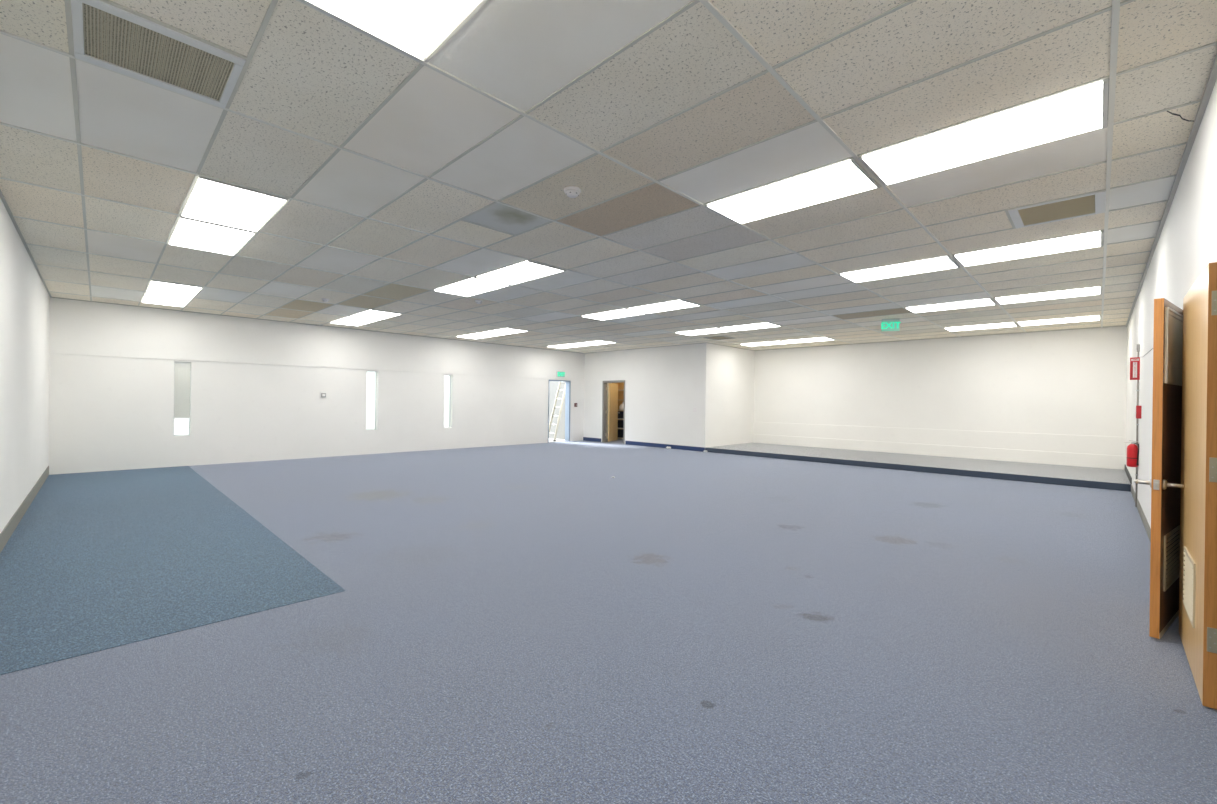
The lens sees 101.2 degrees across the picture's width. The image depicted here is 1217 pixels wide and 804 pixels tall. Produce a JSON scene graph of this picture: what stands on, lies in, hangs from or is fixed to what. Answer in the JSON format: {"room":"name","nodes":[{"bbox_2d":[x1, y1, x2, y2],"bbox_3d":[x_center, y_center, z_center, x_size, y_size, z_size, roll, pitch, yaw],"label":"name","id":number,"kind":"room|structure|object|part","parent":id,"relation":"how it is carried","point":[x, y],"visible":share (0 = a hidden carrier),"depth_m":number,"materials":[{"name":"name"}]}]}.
{"room":"empty multipurpose hall","nodes":[
{"label":"empty multipurpose hall","id":0,"kind":"room"},
{"bbox_2d":[0,198,49,532],"bbox_3d":[-4.928,-0.246,3.915,13.574,3.125,0.120,1,0,44],"label":"wall","id":1,"kind":"structure","parent":0,"point":[24,298],"depth_m":5.40,"materials":[{"name":"white paint"}]},
{"bbox_2d":[0,466,48,552],"bbox_3d":[-4.872,1.237,3.936,13.254,0.160,0.010,1,0,44],"label":"baseboard","id":2,"kind":"structure","parent":1,"relation":"attached to","point":[6,533],"depth_m":5.44,"materials":[{"name":"grey"}]},
{"bbox_2d":[48,298,611,474],"bbox_3d":[-4.654,-0.259,13.738,0.216,3.125,14.294,1,0,44],"label":"wall","id":3,"kind":"structure","parent":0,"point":[256,385],"depth_m":10.84,"materials":[{"name":"white paint"}]},
{"bbox_2d":[174,362,190,418],"bbox_3d":[-8.408,-0.226,9.861,0.040,1.105,0.244,1,0,44],"label":"window blind","id":4,"kind":"object","parent":3,"relation":"attached to","point":[182,370],"visible":1,"depth_m":9.86,"materials":[{"name":"white fabric"}]},
{"bbox_3d":[-8.397,-0.224,9.851,0.002,1.070,0.122,1,0,44],"label":"cord","id":5,"kind":"part","parent":4,"relation":"part of","materials":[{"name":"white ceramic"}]},
{"bbox_2d":[174,362,190,435],"bbox_3d":[-8.460,-0.062,9.911,0.040,1.460,0.255,1,0,44],"label":"window","id":6,"kind":"structure","parent":3,"relation":"attached to","point":[183,362],"depth_m":9.96,"materials":[{"name":"silver metal"}]},
{"bbox_2d":[320,391,325,397],"bbox_3d":[-6.604,-0.172,11.580,0.052,0.150,0.130,1,0,44],"label":"thermostat","id":7,"kind":"object","parent":3,"relation":"attached to","point":[322,393],"visible":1,"depth_m":11.56,"materials":[{"name":"white plastic"}]},
{"bbox_2d":[366,371,376,429],"bbox_3d":[-5.947,-0.035,12.475,0.040,1.460,0.275,1,0,44],"label":"window","id":8,"kind":"structure","parent":3,"relation":"attached to","point":[367,371],"depth_m":12.55,"materials":[{"name":"silver metal"}]},
{"bbox_2d":[444,375,450,427],"bbox_3d":[-4.525,-0.020,13.927,0.040,1.460,0.250,1,0,44],"label":"window","id":9,"kind":"structure","parent":3,"relation":"attached to","point":[444,375],"depth_m":14.00,"materials":[{"name":"silver metal"}]},
{"bbox_2d":[548,380,570,442],"bbox_3d":[-2.030,0.297,17.072,1.117,2.065,0.949,1,0,44],"label":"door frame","id":10,"kind":"structure","parent":3,"relation":"attached to","point":[568,383],"depth_m":17.01,"materials":[{"name":"blue paint"}]},
{"bbox_2d":[556,371,564,377],"bbox_3d":[-1.590,-0.921,16.661,0.053,0.205,0.340,1,0,44],"label":"exit sign","id":11,"kind":"object","parent":3,"relation":"attached to","point":[561,374],"visible":1,"depth_m":16.63,"materials":[{"name":"green plastic"}]},
{"bbox_2d":[549,381,564,439],"bbox_3d":[-1.951,-0.361,18.471,2.551,3.420,0.150,1,0,44],"label":"wall","id":12,"kind":"structure","parent":0,"point":[553,385],"depth_m":18.31,"materials":[{"name":"white paint"}]},
{"bbox_2d":[0,439,1216,803],"bbox_3d":[0.956,1.440,8.889,15.049,0.120,15.484,1,0,44],"label":"floor","id":13,"kind":"structure","parent":0,"point":[522,623],"depth_m":2.71,"materials":[{"name":"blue carpet"}]},
{"bbox_2d":[0,466,345,674],"bbox_3d":[-5.747,1.301,6.077,9.009,0.003,1.844,1,0,44],"label":"carpet strip","id":14,"kind":"object","parent":13,"relation":"on","point":[101,560],"visible":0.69,"depth_m":4.02,"materials":[{"name":"blue carpet"}]},
{"bbox_2d":[612,383,623,438],"bbox_3d":[1.051,0.267,17.679,2.300,2.200,0.340,1,0,44],"label":"shelving unit","id":15,"kind":"object","parent":13,"relation":"on","point":[620,385],"visible":0.04,"depth_m":18.47,"materials":[{"name":"beige wood"}]},
{"bbox_2d":[618,429,622,437],"bbox_3d":[0.530,1.148,18.188,0.700,0.290,0.280,1,0,44],"label":"storage bin","id":16,"kind":"object","parent":15,"relation":"on","point":[620,431],"visible":0.26,"depth_m":18.10,"materials":[{"name":"black plastic"}]},
{"bbox_2d":[618,420,622,427],"bbox_3d":[0.534,0.800,18.188,0.700,0.275,0.280,1,0,44],"label":"storage bin","id":17,"kind":"object","parent":15,"relation":"on","point":[620,422],"visible":0.24,"depth_m":18.10,"materials":[{"name":"black plastic"}]},
{"bbox_2d":[618,411,623,418],"bbox_3d":[0.538,0.470,18.187,0.700,0.255,0.280,1,0,44],"label":"storage bin","id":18,"kind":"object","parent":15,"relation":"on","point":[621,414],"visible":0.22,"depth_m":18.07,"materials":[{"name":"black plastic"}]},
{"bbox_3d":[1.166,0.268,17.796,2.300,2.200,0.013,1,0,44],"label":"panel","id":19,"kind":"part","parent":15,"relation":"part of","materials":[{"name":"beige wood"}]},
{"bbox_2d":[705,443,1131,491],"bbox_3d":[6.587,1.383,12.054,8.247,0.120,2.699,1,0,44],"label":"stage platform","id":20,"kind":"object","parent":13,"relation":"on","point":[1077,476],"visible":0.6,"depth_m":10.69,"materials":[{"name":"grey carpet"}]},
{"bbox_2d":[0,0,1216,352],"bbox_3d":[0.495,-1.679,9.371,13.254,0.001,15.243,1,0,44],"label":"ceiling","id":21,"kind":"structure","parent":0,"point":[310,73],"depth_m":3.42,"materials":[{"name":"tile"}]},
{"bbox_2d":[71,0,245,108],"bbox_3d":[-2.208,-1.696,2.462,0.592,0.018,0.592,1,0,44],"label":"ceiling vent","id":22,"kind":"object","parent":21,"relation":"in","point":[105,35],"visible":1,"depth_m":2.43,"materials":[{"name":"white metal"}]},
{"bbox_2d":[141,292,192,306],"bbox_3d":[-7.658,-1.798,8.658,1.191,0.084,0.582,1,0,44],"label":"ceiling light","id":23,"kind":"object","parent":21,"relation":"attached to","point":[151,298],"visible":0.76,"depth_m":8.63,"materials":[{"name":"white plastic"}]},
{"bbox_2d":[146,280,202,297],"bbox_3d":[-6.787,-1.786,7.804,1.191,0.084,0.582,1,0,44],"label":"ceiling light","id":24,"kind":"object","parent":21,"relation":"attached to","point":[155,287],"visible":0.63,"depth_m":7.75,"materials":[{"name":"white plastic"}]},
{"bbox_2d":[168,216,255,255],"bbox_3d":[-4.175,-1.750,5.244,1.191,0.084,0.582,1,0,44],"label":"ceiling light","id":25,"kind":"object","parent":21,"relation":"attached to","point":[187,233],"visible":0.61,"depth_m":5.18,"materials":[{"name":"white plastic"}]},
{"bbox_2d":[181,176,288,231],"bbox_3d":[-3.304,-1.738,4.391,1.191,0.084,0.582,1,0,44],"label":"ceiling light","id":26,"kind":"object","parent":21,"relation":"attached to","point":[213,201],"visible":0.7,"depth_m":4.31,"materials":[{"name":"white plastic"}]},
{"bbox_2d":[330,317,376,325],"bbox_3d":[-5.525,-1.776,10.835,1.191,0.084,0.582,1,0,44],"label":"ceiling light","id":27,"kind":"object","parent":21,"relation":"attached to","point":[351,321],"visible":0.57,"depth_m":10.78,"materials":[{"name":"white plastic"}]},
{"bbox_2d":[349,310,400,320],"bbox_3d":[-4.654,-1.764,9.981,1.191,0.084,0.582,1,0,44],"label":"ceiling light","id":28,"kind":"object","parent":21,"relation":"attached to","point":[377,315],"visible":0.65,"depth_m":9.94,"materials":[{"name":"white plastic"}]},
{"bbox_2d":[299,0,479,62],"bbox_3d":[-0.692,-1.702,1.831,1.191,0.084,0.582,1,0,44],"label":"ceiling light","id":29,"kind":"object","parent":21,"relation":"attached to","point":[413,28],"visible":1,"depth_m":2.17,"materials":[{"name":"white plastic"}]},
{"bbox_2d":[434,277,510,296],"bbox_3d":[-2.042,-1.728,7.421,1.191,0.084,0.582,1,0,44],"label":"ceiling light","id":30,"kind":"object","parent":21,"relation":"attached to","point":[472,286],"visible":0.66,"depth_m":7.36,"materials":[{"name":"white plastic"}]},
{"bbox_2d":[457,333,500,338],"bbox_3d":[-3.392,-1.753,13.012,1.191,0.084,0.582,1,0,44],"label":"ceiling light","id":31,"kind":"object","parent":21,"relation":"attached to","point":[475,335],"visible":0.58,"depth_m":12.96,"materials":[{"name":"white plastic"}]},
{"bbox_2d":[481,328,527,334],"bbox_3d":[-2.521,-1.741,12.158,1.191,0.084,0.582,1,0,44],"label":"ceiling light","id":32,"kind":"object","parent":21,"relation":"attached to","point":[505,331],"visible":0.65,"depth_m":12.07,"materials":[{"name":"white plastic"}]},
{"bbox_2d":[476,260,565,284],"bbox_3d":[-1.171,-1.716,6.568,1.191,0.084,0.582,1,0,44],"label":"ceiling light","id":33,"kind":"object","parent":21,"relation":"attached to","point":[524,271],"visible":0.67,"depth_m":6.50,"materials":[{"name":"white plastic"}]},
{"bbox_2d":[547,344,584,347],"bbox_3d":[-1.259,-1.731,15.189,1.191,0.084,0.582,1,0,44],"label":"ceiling light","id":34,"kind":"object","parent":21,"relation":"attached to","point":[565,345],"visible":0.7,"depth_m":15.20,"materials":[{"name":"white plastic"}]},
{"bbox_2d":[564,186,580,197],"bbox_3d":[-0.285,-1.651,3.951,0.136,0.054,0.136,1,0,44],"label":"smoke detector","id":35,"kind":"object","parent":21,"relation":"attached to","point":[570,191],"visible":1,"depth_m":3.91,"materials":[{"name":"white plastic"}]},
{"bbox_2d":[574,341,616,345],"bbox_3d":[-0.388,-1.719,14.335,1.191,0.084,0.582,1,0,44],"label":"ceiling light","id":36,"kind":"object","parent":21,"relation":"attached to","point":[593,342],"visible":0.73,"depth_m":14.31,"materials":[{"name":"white plastic"}]},
{"bbox_2d":[0,0,1216,351],"bbox_3d":[0.495,-1.686,9.371,13.254,0.031,15.243,1,0,44],"label":"ceiling grid","id":37,"kind":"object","parent":21,"relation":"attached to","point":[1115,7],"depth_m":3.75,"materials":[{"name":"white paint"}]},
{"bbox_2d":[581,309,646,319],"bbox_3d":[0.091,-1.705,9.598,1.191,0.084,0.582,1,0,44],"label":"ceiling light","id":38,"kind":"object","parent":21,"relation":"attached to","point":[623,312],"visible":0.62,"depth_m":9.52,"materials":[{"name":"white plastic"}]},
{"bbox_2d":[627,300,701,313],"bbox_3d":[0.962,-1.693,8.745,1.191,0.084,0.582,1,0,44],"label":"ceiling light","id":39,"kind":"object","parent":21,"relation":"attached to","point":[678,304],"visible":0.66,"depth_m":8.66,"materials":[{"name":"white plastic"}]},
{"bbox_2d":[676,328,728,335],"bbox_3d":[2.224,-1.683,11.775,1.191,0.084,0.582,1,0,44],"label":"ceiling light","id":40,"kind":"object","parent":21,"relation":"attached to","point":[714,330],"visible":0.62,"depth_m":11.72,"materials":[{"name":"white plastic"}]},
{"bbox_2d":[705,336,733,339],"bbox_3d":[2.860,-1.651,12.860,0.592,0.018,0.592,1,0,44],"label":"ceiling vent","id":41,"kind":"object","parent":21,"relation":"in","point":[716,337],"visible":0.96,"depth_m":12.85,"materials":[{"name":"grey metal"}]},
{"bbox_2d":[710,336,729,339],"bbox_3d":[2.860,-1.651,12.860,0.468,0.007,0.524,1,0,44],"label":"grille","id":42,"kind":"object","parent":41,"relation":"attached to","point":[717,337],"depth_m":12.94,"materials":[{"name":"beige metal"}]},
{"bbox_2d":[719,322,780,330],"bbox_3d":[3.095,-1.671,10.922,1.191,0.084,0.582,1,0,44],"label":"ceiling light","id":43,"kind":"object","parent":21,"relation":"attached to","point":[760,325],"visible":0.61,"depth_m":10.86,"materials":[{"name":"white plastic"}]},
{"bbox_2d":[740,341,786,345],"bbox_3d":[4.357,-1.660,13.953,1.191,0.084,0.582,1,0,44],"label":"ceiling light","id":44,"kind":"object","parent":21,"relation":"attached to","point":[772,342],"visible":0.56,"depth_m":13.85,"materials":[{"name":"white plastic"}]},
{"bbox_2d":[705,158,880,224],"bbox_3d":[1.441,-1.679,4.008,1.191,0.084,0.582,1,0,44],"label":"ceiling light","id":45,"kind":"object","parent":21,"relation":"attached to","point":[848,177],"visible":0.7,"depth_m":3.91,"materials":[{"name":"white plastic"}]},
{"bbox_2d":[782,337,835,342],"bbox_3d":[5.228,-1.648,13.099,1.191,0.084,0.582,1,0,44],"label":"ceiling light","id":46,"kind":"object","parent":21,"relation":"attached to","point":[823,338],"visible":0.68,"depth_m":13.05,"materials":[{"name":"white plastic"}]},
{"bbox_2d":[881,318,900,330],"bbox_3d":[5.479,-1.493,9.700,0.329,0.234,0.060,1,0,22],"label":"exit sign","id":47,"kind":"object","parent":21,"relation":"hanging from","point":[887,324],"visible":1,"depth_m":9.69,"materials":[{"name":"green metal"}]},
{"bbox_2d":[839,256,959,282],"bbox_3d":[3.574,-1.657,6.185,1.191,0.084,0.582,1,0,44],"label":"ceiling light","id":48,"kind":"object","parent":21,"relation":"attached to","point":[941,263],"visible":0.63,"depth_m":6.11,"materials":[{"name":"white plastic"}]},
{"bbox_2d":[905,298,996,312],"bbox_3d":[5.707,-1.635,8.362,1.191,0.084,0.582,1,0,44],"label":"ceiling light","id":49,"kind":"object","parent":21,"relation":"attached to","point":[983,302],"visible":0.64,"depth_m":8.29,"materials":[{"name":"white plastic"}]},
{"bbox_2d":[944,322,1017,330],"bbox_3d":[7.840,-1.612,10.539,1.191,0.084,0.582,1,0,44],"label":"ceiling light","id":50,"kind":"object","parent":21,"relation":"attached to","point":[1013,324],"visible":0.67,"depth_m":10.48,"materials":[{"name":"white plastic"}]},
{"bbox_2d":[858,78,1108,185],"bbox_3d":[2.312,-1.667,3.155,1.191,0.084,0.582,1,0,44],"label":"ceiling light","id":51,"kind":"object","parent":21,"relation":"attached to","point":[1083,109],"visible":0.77,"depth_m":3.05,"materials":[{"name":"white plastic"}]},
{"bbox_2d":[953,231,1103,266],"bbox_3d":[4.445,-1.645,5.332,1.191,0.084,0.582,1,0,44],"label":"ceiling light","id":52,"kind":"object","parent":21,"relation":"attached to","point":[1094,239],"visible":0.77,"depth_m":5.25,"materials":[{"name":"white plastic"}]},
{"bbox_2d":[994,286,1101,304],"bbox_3d":[6.578,-1.623,7.509,1.191,0.084,0.582,1,0,44],"label":"ceiling light","id":53,"kind":"object","parent":21,"relation":"attached to","point":[1094,290],"visible":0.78,"depth_m":7.44,"materials":[{"name":"white plastic"}]},
{"bbox_2d":[1008,190,1105,228],"bbox_3d":[3.809,-1.626,4.248,0.592,0.018,0.592,1,0,44],"label":"ceiling vent","id":54,"kind":"object","parent":21,"relation":"in","point":[1092,203],"visible":1,"depth_m":4.23,"materials":[{"name":"white metal"}]},
{"bbox_2d":[1018,195,1094,224],"bbox_3d":[3.809,-1.625,4.248,0.468,0.007,0.524,1,0,44],"label":"grille","id":55,"kind":"object","parent":54,"relation":"attached to","point":[1081,206],"depth_m":4.25,"materials":[{"name":"beige metal"}]},
{"bbox_2d":[1017,315,1100,325],"bbox_3d":[8.711,-1.600,9.686,1.191,0.084,0.582,1,0,44],"label":"ceiling light","id":56,"kind":"object","parent":21,"relation":"attached to","point":[1089,318],"visible":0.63,"depth_m":9.64,"materials":[{"name":"white plastic"}]},
{"bbox_2d":[1167,111,1188,120],"bbox_3d":[3.275,-1.632,2.862,0.294,0.002,0.022,1,0,-18],"label":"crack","id":57,"kind":"structure","parent":21,"relation":"in","point":[1167,111],"depth_m":2.85,"materials":[{"name":"black"}]},
{"bbox_2d":[583,343,708,446],"bbox_3d":[0.980,-0.194,15.779,5.007,3.125,0.150,1,0,44],"label":"wall","id":58,"kind":"structure","parent":0,"point":[663,385],"depth_m":15.19,"materials":[{"name":"white paint"}]},
{"bbox_2d":[0,54,1216,352],"bbox_3d":[0.495,-1.667,9.371,13.254,0.034,15.243,1,0,44],"label":"trim","id":59,"kind":"structure","parent":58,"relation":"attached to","point":[1212,78],"depth_m":4.51,"materials":[{"name":"silver metal"}]},
{"bbox_2d":[583,437,704,451],"bbox_3d":[0.906,1.308,15.725,5.007,0.120,0.010,1,0,44],"label":"baseboard","id":60,"kind":"structure","parent":58,"relation":"attached to","point":[680,447],"depth_m":15.15,"materials":[{"name":"blue rubber"}]},
{"bbox_2d":[708,344,754,446],"bbox_3d":[3.736,-0.159,15.101,0.120,3.125,2.739,1,0,44],"label":"wall","id":61,"kind":"structure","parent":0,"point":[731,369],"depth_m":14.92,"materials":[{"name":"white paint"}]},
{"bbox_2d":[753,326,1126,469],"bbox_3d":[7.616,-0.108,13.083,8.487,3.125,0.190,1,0,44],"label":"wall","id":62,"kind":"structure","parent":0,"point":[1047,397],"depth_m":12.12,"materials":[{"name":"white paint"}]},
{"bbox_2d":[1125,80,1216,527],"bbox_3d":[5.253,-0.123,4.694,0.120,3.125,15.243,1,0,44],"label":"wall","id":63,"kind":"structure","parent":0,"point":[1187,242],"depth_m":3.85,"materials":[{"name":"white paint"}]},
{"bbox_2d":[1124,440,1138,466],"bbox_3d":[7.214,0.713,6.895,0.154,0.364,0.118,1,0,44],"label":"fire extinguisher","id":64,"kind":"object","parent":63,"relation":"attached to","point":[1132,449],"visible":0.99,"depth_m":6.85,"materials":[{"name":"red metal"}]},
{"bbox_2d":[1130,357,1139,379],"bbox_3d":[7.258,-0.460,6.891,0.094,0.310,0.009,1,0,44],"label":"sign","id":65,"kind":"object","parent":63,"relation":"attached to","point":[1134,361],"visible":1,"depth_m":6.89,"materials":[{"name":"red plastic"}]},
{"bbox_3d":[7.258,-0.466,6.889,0.072,0.262,0.002,1,0,44],"label":"white panel","id":66,"kind":"part","parent":65,"relation":"part of","materials":[{"name":"white plastic"}]},
{"bbox_2d":[1135,344,1139,506],"bbox_3d":[7.344,0.329,6.941,0.035,2.255,0.044,1,0,44],"label":"conduit pipe","id":67,"kind":"object","parent":63,"relation":"attached to","point":[1138,345],"visible":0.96,"depth_m":6.93,"materials":[{"name":"grey metal"}]},
{"bbox_2d":[1135,406,1141,418],"bbox_3d":[6.988,0.132,6.592,0.056,0.170,0.100,1,0,44],"label":"fire alarm pull station","id":68,"kind":"object","parent":63,"relation":"attached to","point":[1138,408],"visible":0.99,"depth_m":6.56,"materials":[{"name":"red plastic"}]},
{"bbox_2d":[1124,465,1178,615],"bbox_3d":[6.639,1.339,6.224,0.012,0.230,10.954,1,0,44],"label":"baseboard","id":69,"kind":"structure","parent":63,"relation":"attached to","point":[1142,515],"depth_m":6.32,"materials":[{"name":"grey"}]},
{"bbox_2d":[1134,298,1183,638],"bbox_3d":[3.557,0.398,3.177,0.723,2.023,0.219,1,0,-34],"label":"door","id":70,"kind":"structure","parent":63,"relation":"in","point":[1165,484],"depth_m":3.02,"materials":[{"name":"brown wood"}]},
{"bbox_3d":[3.310,0.493,3.088,0.136,0.062,0.090,1,0,-34],"label":"lever handle","id":71,"kind":"part","parent":70,"relation":"part of","materials":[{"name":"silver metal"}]},
{"bbox_3d":[3.262,0.493,2.976,0.010,0.060,0.025,1,0,-34],"label":"latch plate","id":72,"kind":"part","parent":70,"relation":"part of","materials":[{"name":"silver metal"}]},
{"bbox_3d":[3.383,0.494,2.981,0.136,0.062,0.090,1,0,-34],"label":"lever handle","id":73,"kind":"part","parent":70,"relation":"part of","materials":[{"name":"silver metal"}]},
{"bbox_3d":[3.577,-0.336,3.154,0.625,0.455,0.008,1,0,-34],"label":"metal panel","id":74,"kind":"part","parent":70,"relation":"part of","materials":[{"name":"white metal"}]},
{"bbox_3d":[3.581,-0.336,3.149,0.625,0.455,0.005,1,0,-34],"label":"panel frame","id":75,"kind":"part","parent":70,"relation":"part of","materials":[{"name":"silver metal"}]},
{"bbox_2d":[1179,262,1216,709],"bbox_3d":[3.134,0.384,2.659,0.064,2.038,1.075,1,0,45],"label":"door","id":76,"kind":"structure","parent":63,"relation":"in","point":[1198,498],"depth_m":2.44,"materials":[{"name":"brown wood"}]},
{"bbox_3d":[0.722,-0.199,17.272,2.549,3.125,1.620,1,0,44],"label":"wall","id":77,"kind":"structure","parent":0,"visible":0},
{"bbox_2d":[602,380,624,443],"bbox_3d":[0.414,0.328,16.894,1.270,2.065,0.986,1,0,44],"label":"door","id":78,"kind":"structure","parent":77,"relation":"in","point":[612,411],"depth_m":16.90,"materials":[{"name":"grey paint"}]},
{"label":"outside","id":79,"kind":"structure","parent":0,"visible":0},
{"bbox_2d":[549,438,564,441],"bbox_3d":[-26.103,1.112,25.566,46.951,0.140,80.000,1,0,44],"label":"ground","id":80,"kind":"structure","parent":79,"point":[550,439],"depth_m":17.96,"materials":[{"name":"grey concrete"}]},
{"bbox_2d":[174,364,448,434],"bbox_3d":[-8.942,-0.537,12.478,0.150,3.620,13.300,1,0,44],"label":"window","id":81,"kind":"structure","parent":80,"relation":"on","point":[181,426],"depth_m":14.47,"materials":[{"name":"white glass"}]},
{"bbox_2d":[549,381,565,440],"bbox_3d":[-1.788,0.172,17.638,0.480,2.359,0.717,1,0,44],"label":"ladder","id":82,"kind":"object","parent":80,"relation":"on","point":[559,385],"visible":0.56,"depth_m":17.61,"materials":[{"name":"white metal"}]},
{"bbox_3d":[-1.918,0.160,17.775,0.703,2.338,0.032,1,0,-42],"label":"rail","id":83,"kind":"part","parent":82,"relation":"part of","materials":[{"name":"beige plastic"}]},
{"bbox_3d":[-1.648,0.164,17.511,0.032,2.338,0.703,1,0,41],"label":"rail","id":84,"kind":"part","parent":82,"relation":"part of","materials":[{"name":"beige plastic"}]}
]}

